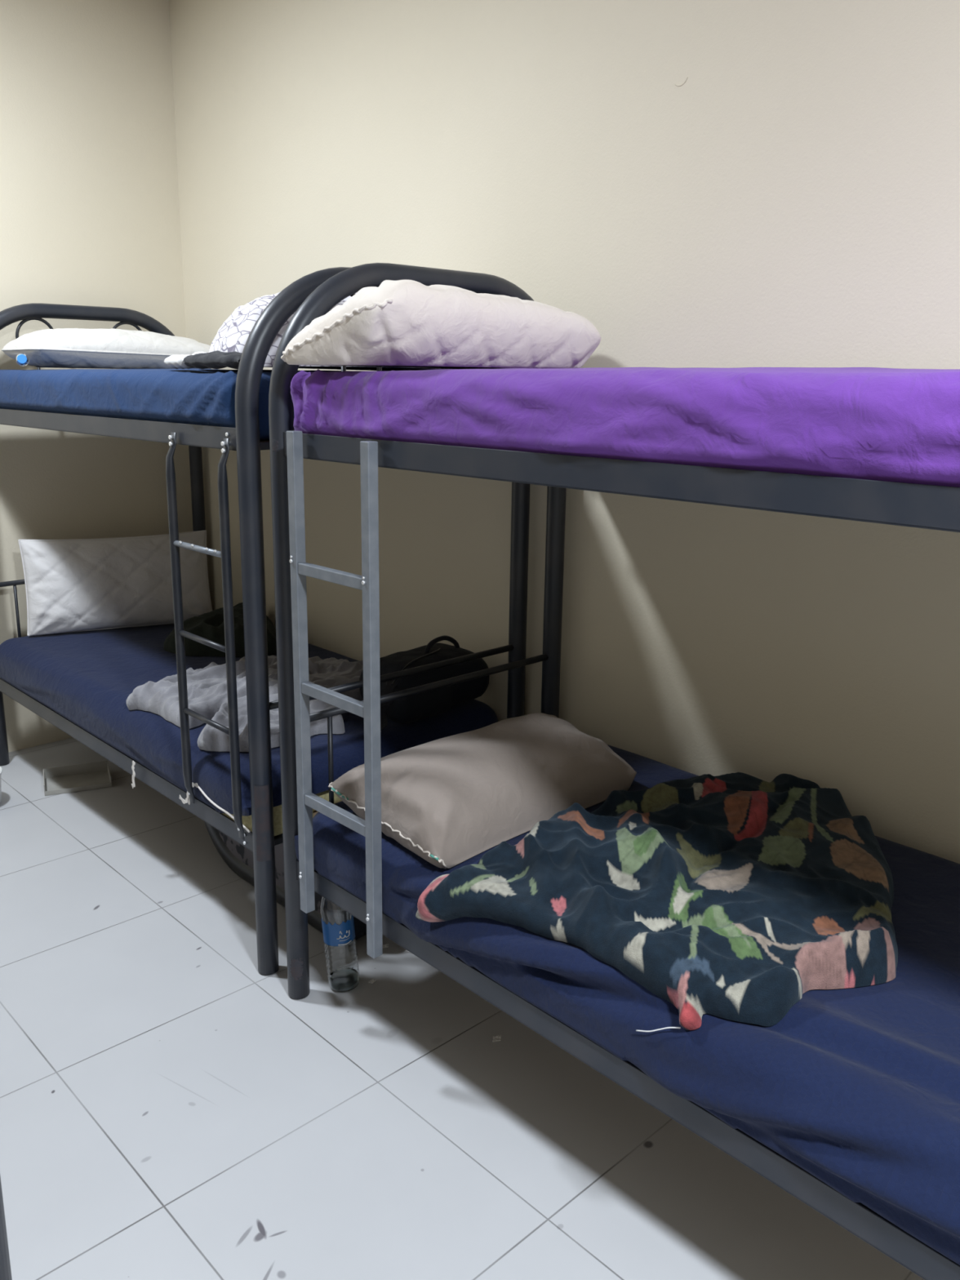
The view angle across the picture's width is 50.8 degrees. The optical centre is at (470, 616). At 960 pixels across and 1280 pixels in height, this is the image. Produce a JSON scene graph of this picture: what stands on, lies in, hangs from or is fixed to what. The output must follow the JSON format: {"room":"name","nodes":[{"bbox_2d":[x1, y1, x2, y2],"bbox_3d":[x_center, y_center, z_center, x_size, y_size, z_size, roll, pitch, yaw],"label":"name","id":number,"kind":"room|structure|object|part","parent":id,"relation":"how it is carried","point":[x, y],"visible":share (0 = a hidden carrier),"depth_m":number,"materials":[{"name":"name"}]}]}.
{"room":"dormitory","nodes":[
{"label":"dormitory","id":0,"kind":"room"},
{"bbox_2d":[0,0,192,751],"bbox_3d":[-2.484,-0.783,3.212,3.416,2.970,0.100,-12,18,-42],"label":"wall","id":1,"kind":"structure","parent":0,"point":[90,205],"depth_m":3.94,"materials":[{"name":"beige paint"}]},
{"bbox_2d":[0,737,924,1279],"bbox_3d":[-0.185,1.293,1.174,3.616,0.080,6.860,-12,18,-42],"label":"floor","id":2,"kind":"structure","parent":0,"point":[169,1110],"depth_m":2.09,"materials":[{"name":"white tile"}]},
{"bbox_2d":[0,766,2,803],"bbox_3d":[-1.748,0.608,3.549,0.203,0.123,0.203,-12,18,-42],"label":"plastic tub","id":3,"kind":"object","parent":2,"relation":"on","point":[1,768],"visible":1,"depth_m":3.57,"materials":[{"name":"white plastic"}]},
{"bbox_2d":[0,767,1,803],"bbox_3d":[-1.748,0.608,3.549,0.199,0.123,0.199,-12,18,-42],"label":"bowl","id":4,"kind":"object","parent":3,"relation":"on","point":[0,767],"depth_m":3.57,"materials":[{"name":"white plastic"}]},
{"bbox_2d":[0,1175,12,1279],"bbox_3d":[-1.649,0.223,1.653,0.950,1.740,1.968,-12,18,-42],"label":"bunk bed","id":5,"kind":"object","parent":2,"relation":"on","point":[5,1264],"visible":1,"depth_m":1.40,"materials":[{"name":"grey paint"}]},
{"bbox_2d":[43,760,111,795],"bbox_3d":[-1.467,0.601,3.770,0.230,0.041,0.170,-5,14,-23],"label":"carton","id":6,"kind":"object","parent":2,"relation":"on","point":[92,775],"visible":1,"depth_m":3.80,"materials":[{"name":"beige cardboard"}]},
{"bbox_2d":[0,266,529,974],"bbox_3d":[-0.846,-0.172,3.368,0.971,1.740,1.970,-12,18,-42],"label":"bunk bed","id":7,"kind":"object","parent":2,"relation":"on","point":[244,438],"visible":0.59,"depth_m":2.53,"materials":[{"name":"grey metal"}]},
{"bbox_3d":[-1.745,0.044,3.906,0.012,0.358,0.011,-12,18,-42],"label":"rod","id":8,"kind":"part","parent":7,"relation":"part of","materials":[{"name":"black paint"}]},
{"bbox_3d":[-1.495,-0.342,4.053,0.950,1.740,0.053,-12,18,-42],"label":"arched frame","id":9,"kind":"part","parent":7,"relation":"part of","materials":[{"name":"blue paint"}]},
{"bbox_3d":[-1.156,-0.569,2.971,0.035,0.052,1.891,-12,18,-42],"label":"rail","id":10,"kind":"part","parent":7,"relation":"part of","materials":[{"name":"grey metal"}]},
{"bbox_3d":[-1.167,0.403,3.200,0.035,0.052,1.891,-12,18,-42],"label":"rail","id":11,"kind":"part","parent":7,"relation":"part of","materials":[{"name":"grey metal"}]},
{"bbox_2d":[0,368,351,439],"bbox_3d":[-0.844,-0.709,3.241,0.927,0.169,1.850,-12,18,-42],"label":"mattress","id":12,"kind":"object","parent":7,"relation":"on","point":[192,396],"visible":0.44,"depth_m":2.63,"materials":[{"name":"blue fabric"}]},
{"bbox_2d":[15,353,29,366],"bbox_3d":[-1.460,-0.838,3.292,0.040,0.042,0.144,-5,14,-22],"label":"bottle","id":13,"kind":"object","parent":12,"relation":"on","point":[22,359],"visible":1,"depth_m":3.23,"materials":[{"name":"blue plastic"}]},
{"bbox_2d":[1,328,211,368],"bbox_3d":[-1.285,-0.978,3.690,0.739,0.140,0.385,-12,18,-42],"label":"pillow","id":14,"kind":"object","parent":12,"relation":"on","point":[59,348],"visible":0.74,"depth_m":3.51,"materials":[{"name":"white fabric"}]},
{"bbox_2d":[164,291,439,370],"bbox_3d":[-0.452,-0.782,2.786,0.881,0.203,0.676,-12,18,-42],"label":"folded blanket","id":15,"kind":"object","parent":12,"relation":"on","point":[226,348],"visible":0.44,"depth_m":2.41,"materials":[{"name":"white fabric"}]},
{"bbox_3d":[-0.573,0.075,2.423,0.029,0.993,0.024,-12,18,-42],"label":"ladder rail","id":16,"kind":"part","parent":7,"relation":"part of","materials":[{"name":"grey metal"}]},
{"bbox_2d":[0,623,497,835],"bbox_3d":[-0.852,0.278,3.474,0.935,0.226,1.849,-12,18,-42],"label":"mattress","id":17,"kind":"object","parent":7,"relation":"on","point":[87,677],"visible":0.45,"depth_m":3.08,"materials":[{"name":"blue fabric"}]},
{"bbox_2d":[17,529,212,635],"bbox_3d":[-1.361,-0.136,3.926,0.696,0.356,0.176,-5,15,-24],"label":"pillow","id":18,"kind":"object","parent":17,"relation":"on","point":[77,584],"visible":0.84,"depth_m":3.85,"materials":[{"name":"white fabric"}]},
{"bbox_2d":[163,602,276,657],"bbox_3d":[-0.946,0.032,3.805,0.421,0.103,0.605,-4,14,-19],"label":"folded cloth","id":19,"kind":"object","parent":17,"relation":"on","point":[210,625],"visible":0.58,"depth_m":3.60,"materials":[{"name":"black fabric"}]},
{"bbox_3d":[-0.640,0.494,2.609,0.009,0.049,0.253,-12,18,-42],"label":"hem cord","id":20,"kind":"part","parent":17,"relation":"part of","materials":[{"name":"white fabric"}]},
{"bbox_2d":[126,655,363,751],"bbox_3d":[-0.525,0.203,3.140,0.916,0.110,0.747,-12,18,-42],"label":"blanket","id":21,"kind":"object","parent":17,"relation":"on","point":[206,686],"visible":0.48,"depth_m":2.95,"materials":[{"name":"grey fabric"}]},
{"bbox_2d":[359,635,489,732],"bbox_3d":[-0.166,0.174,2.999,0.488,0.201,0.265,-12,18,-42],"label":"duffel bag","id":22,"kind":"object","parent":17,"relation":"on","point":[411,708],"visible":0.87,"depth_m":2.93,"materials":[{"name":"black fabric"}]},
{"bbox_3d":[-0.084,0.089,3.067,0.149,0.065,0.015,-12,18,-42],"label":"handle","id":23,"kind":"part","parent":22,"relation":"part of","materials":[{"name":"black fabric"}]},
{"bbox_3d":[-0.202,-0.457,2.620,0.913,0.017,0.020,-12,18,-42],"label":"cross rail","id":24,"kind":"part","parent":7,"relation":"part of","materials":[{"name":"black metal"}]},
{"bbox_3d":[-0.213,0.515,2.850,0.913,0.017,0.020,-12,18,-42],"label":"cross rail","id":25,"kind":"part","parent":7,"relation":"part of","materials":[{"name":"grey metal"}]},
{"bbox_3d":[-0.306,-0.536,2.449,0.012,0.208,0.011,-12,18,-42],"label":"rod","id":26,"kind":"part","parent":7,"relation":"part of","materials":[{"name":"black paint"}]},
{"bbox_3d":[-0.182,-0.006,2.700,0.950,1.740,0.053,-12,18,-42],"label":"arched frame","id":27,"kind":"part","parent":7,"relation":"part of","materials":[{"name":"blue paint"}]},
{"bbox_2d":[204,821,366,939],"bbox_3d":[-0.450,0.641,3.077,0.420,0.305,0.822,-12,18,-42],"label":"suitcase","id":28,"kind":"object","parent":2,"relation":"on","point":[238,858],"visible":0.09,"depth_m":3.02,"materials":[{"name":"black plastic"}]},
{"bbox_3d":[-0.589,0.668,2.941,0.011,0.205,0.700,-12,18,-42],"label":"panel","id":29,"kind":"part","parent":28,"relation":"part of","materials":[{"name":"black plastic"}]},
{"bbox_2d":[320,896,359,991],"bbox_3d":[-0.323,0.776,2.506,0.095,0.313,0.081,0,13,-4],"label":"water bottle","id":30,"kind":"object","parent":2,"relation":"on","point":[338,925],"visible":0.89,"depth_m":2.48,"materials":[{"name":"clear plastic"}]},
{"bbox_2d":[368,978,375,983],"bbox_3d":[-0.248,0.921,2.556,0.012,0.004,0.018,10,16,33],"label":"paper scrap","id":31,"kind":"object","parent":2,"relation":"on","point":[372,980],"visible":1,"depth_m":2.55,"materials":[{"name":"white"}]},
{"bbox_2d":[492,1035,501,1041],"bbox_3d":[0.062,0.976,2.340,0.026,0.004,0.017,-3,14,-14],"label":"paper scrap","id":32,"kind":"object","parent":2,"relation":"on","point":[498,1037],"visible":1,"depth_m":2.34,"materials":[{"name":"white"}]},
{"bbox_2d":[268,262,959,1279],"bbox_3d":[0.560,0.187,1.916,0.976,1.740,1.968,-12,18,-42],"label":"bunk bed","id":33,"kind":"object","parent":2,"relation":"on","point":[933,507],"visible":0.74,"depth_m":2.01,"materials":[{"name":"grey metal"}]},
{"bbox_3d":[-0.337,0.404,2.454,0.012,0.358,0.011,-12,18,-42],"label":"rod","id":34,"kind":"part","parent":33,"relation":"part of","materials":[{"name":"black paint"}]},
{"bbox_3d":[-0.198,0.195,2.037,0.025,1.085,0.025,-12,18,-42],"label":"ladder rail","id":35,"kind":"part","parent":33,"relation":"part of","materials":[{"name":"grey metal"}]},
{"bbox_3d":[-0.210,-0.512,2.350,0.012,0.208,0.011,-12,18,-42],"label":"rod","id":36,"kind":"part","parent":33,"relation":"part of","materials":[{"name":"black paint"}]},
{"bbox_3d":[-0.087,0.018,2.601,0.950,1.740,0.053,-12,18,-42],"label":"arched frame","id":37,"kind":"part","parent":33,"relation":"part of","materials":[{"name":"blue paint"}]},
{"bbox_3d":[0.252,-0.210,1.519,0.035,0.052,1.891,-12,18,-42],"label":"rail","id":38,"kind":"part","parent":33,"relation":"part of","materials":[{"name":"grey metal"}]},
{"bbox_2d":[290,367,959,487],"bbox_3d":[0.569,-0.352,1.785,0.926,0.175,1.842,-12,18,-42],"label":"mattress","id":39,"kind":"object","parent":33,"relation":"on","point":[879,424],"visible":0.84,"depth_m":1.44,"materials":[{"name":"purple fabric"}]},
{"bbox_2d":[280,280,600,368],"bbox_3d":[-0.045,-0.613,2.158,0.694,0.156,0.350,-12,18,-42],"label":"pillow","id":40,"kind":"object","parent":39,"relation":"on","point":[399,323],"visible":0.91,"depth_m":1.97,"materials":[{"name":"beige fabric"}]},
{"bbox_2d":[294,744,959,1265],"bbox_3d":[0.552,0.608,2.015,0.939,0.198,1.854,-12,18,-42],"label":"mattress","id":41,"kind":"object","parent":33,"relation":"on","point":[858,1088],"visible":0.38,"depth_m":1.58,"materials":[{"name":"blue fabric"}]},
{"bbox_2d":[328,712,636,869],"bbox_3d":[0.049,0.355,2.355,0.662,0.158,0.422,-12,18,-42],"label":"pillow","id":42,"kind":"object","parent":41,"relation":"on","point":[451,800],"visible":0.94,"depth_m":2.23,"materials":[{"name":"beige fabric"}]},
{"bbox_2d":[415,772,897,1030],"bbox_3d":[0.507,0.503,2.019,1.008,0.197,0.785,-12,18,-42],"label":"blanket","id":43,"kind":"object","parent":41,"relation":"on","point":[737,896],"visible":1,"depth_m":1.86,"materials":[{"name":"fabric"}]},
{"bbox_2d":[635,1026,680,1031],"bbox_3d":[0.302,0.664,1.624,0.076,0.039,0.006,10,16,34],"label":"thread","id":44,"kind":"object","parent":41,"relation":"on","point":[666,1027],"visible":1,"depth_m":1.62,"materials":[{"name":"white fabric"}]},
{"bbox_3d":[0.241,0.762,1.749,0.035,0.052,1.891,-12,18,-42],"label":"rail","id":45,"kind":"part","parent":33,"relation":"part of","materials":[{"name":"grey metal"}]},
{"bbox_2d":[168,0,959,863],"bbox_3d":[1.113,-0.454,2.000,0.100,2.970,6.660,-12,18,-42],"label":"wall","id":46,"kind":"structure","parent":0,"point":[794,202],"depth_m":2.60,"materials":[{"name":"beige paint"}]}
]}

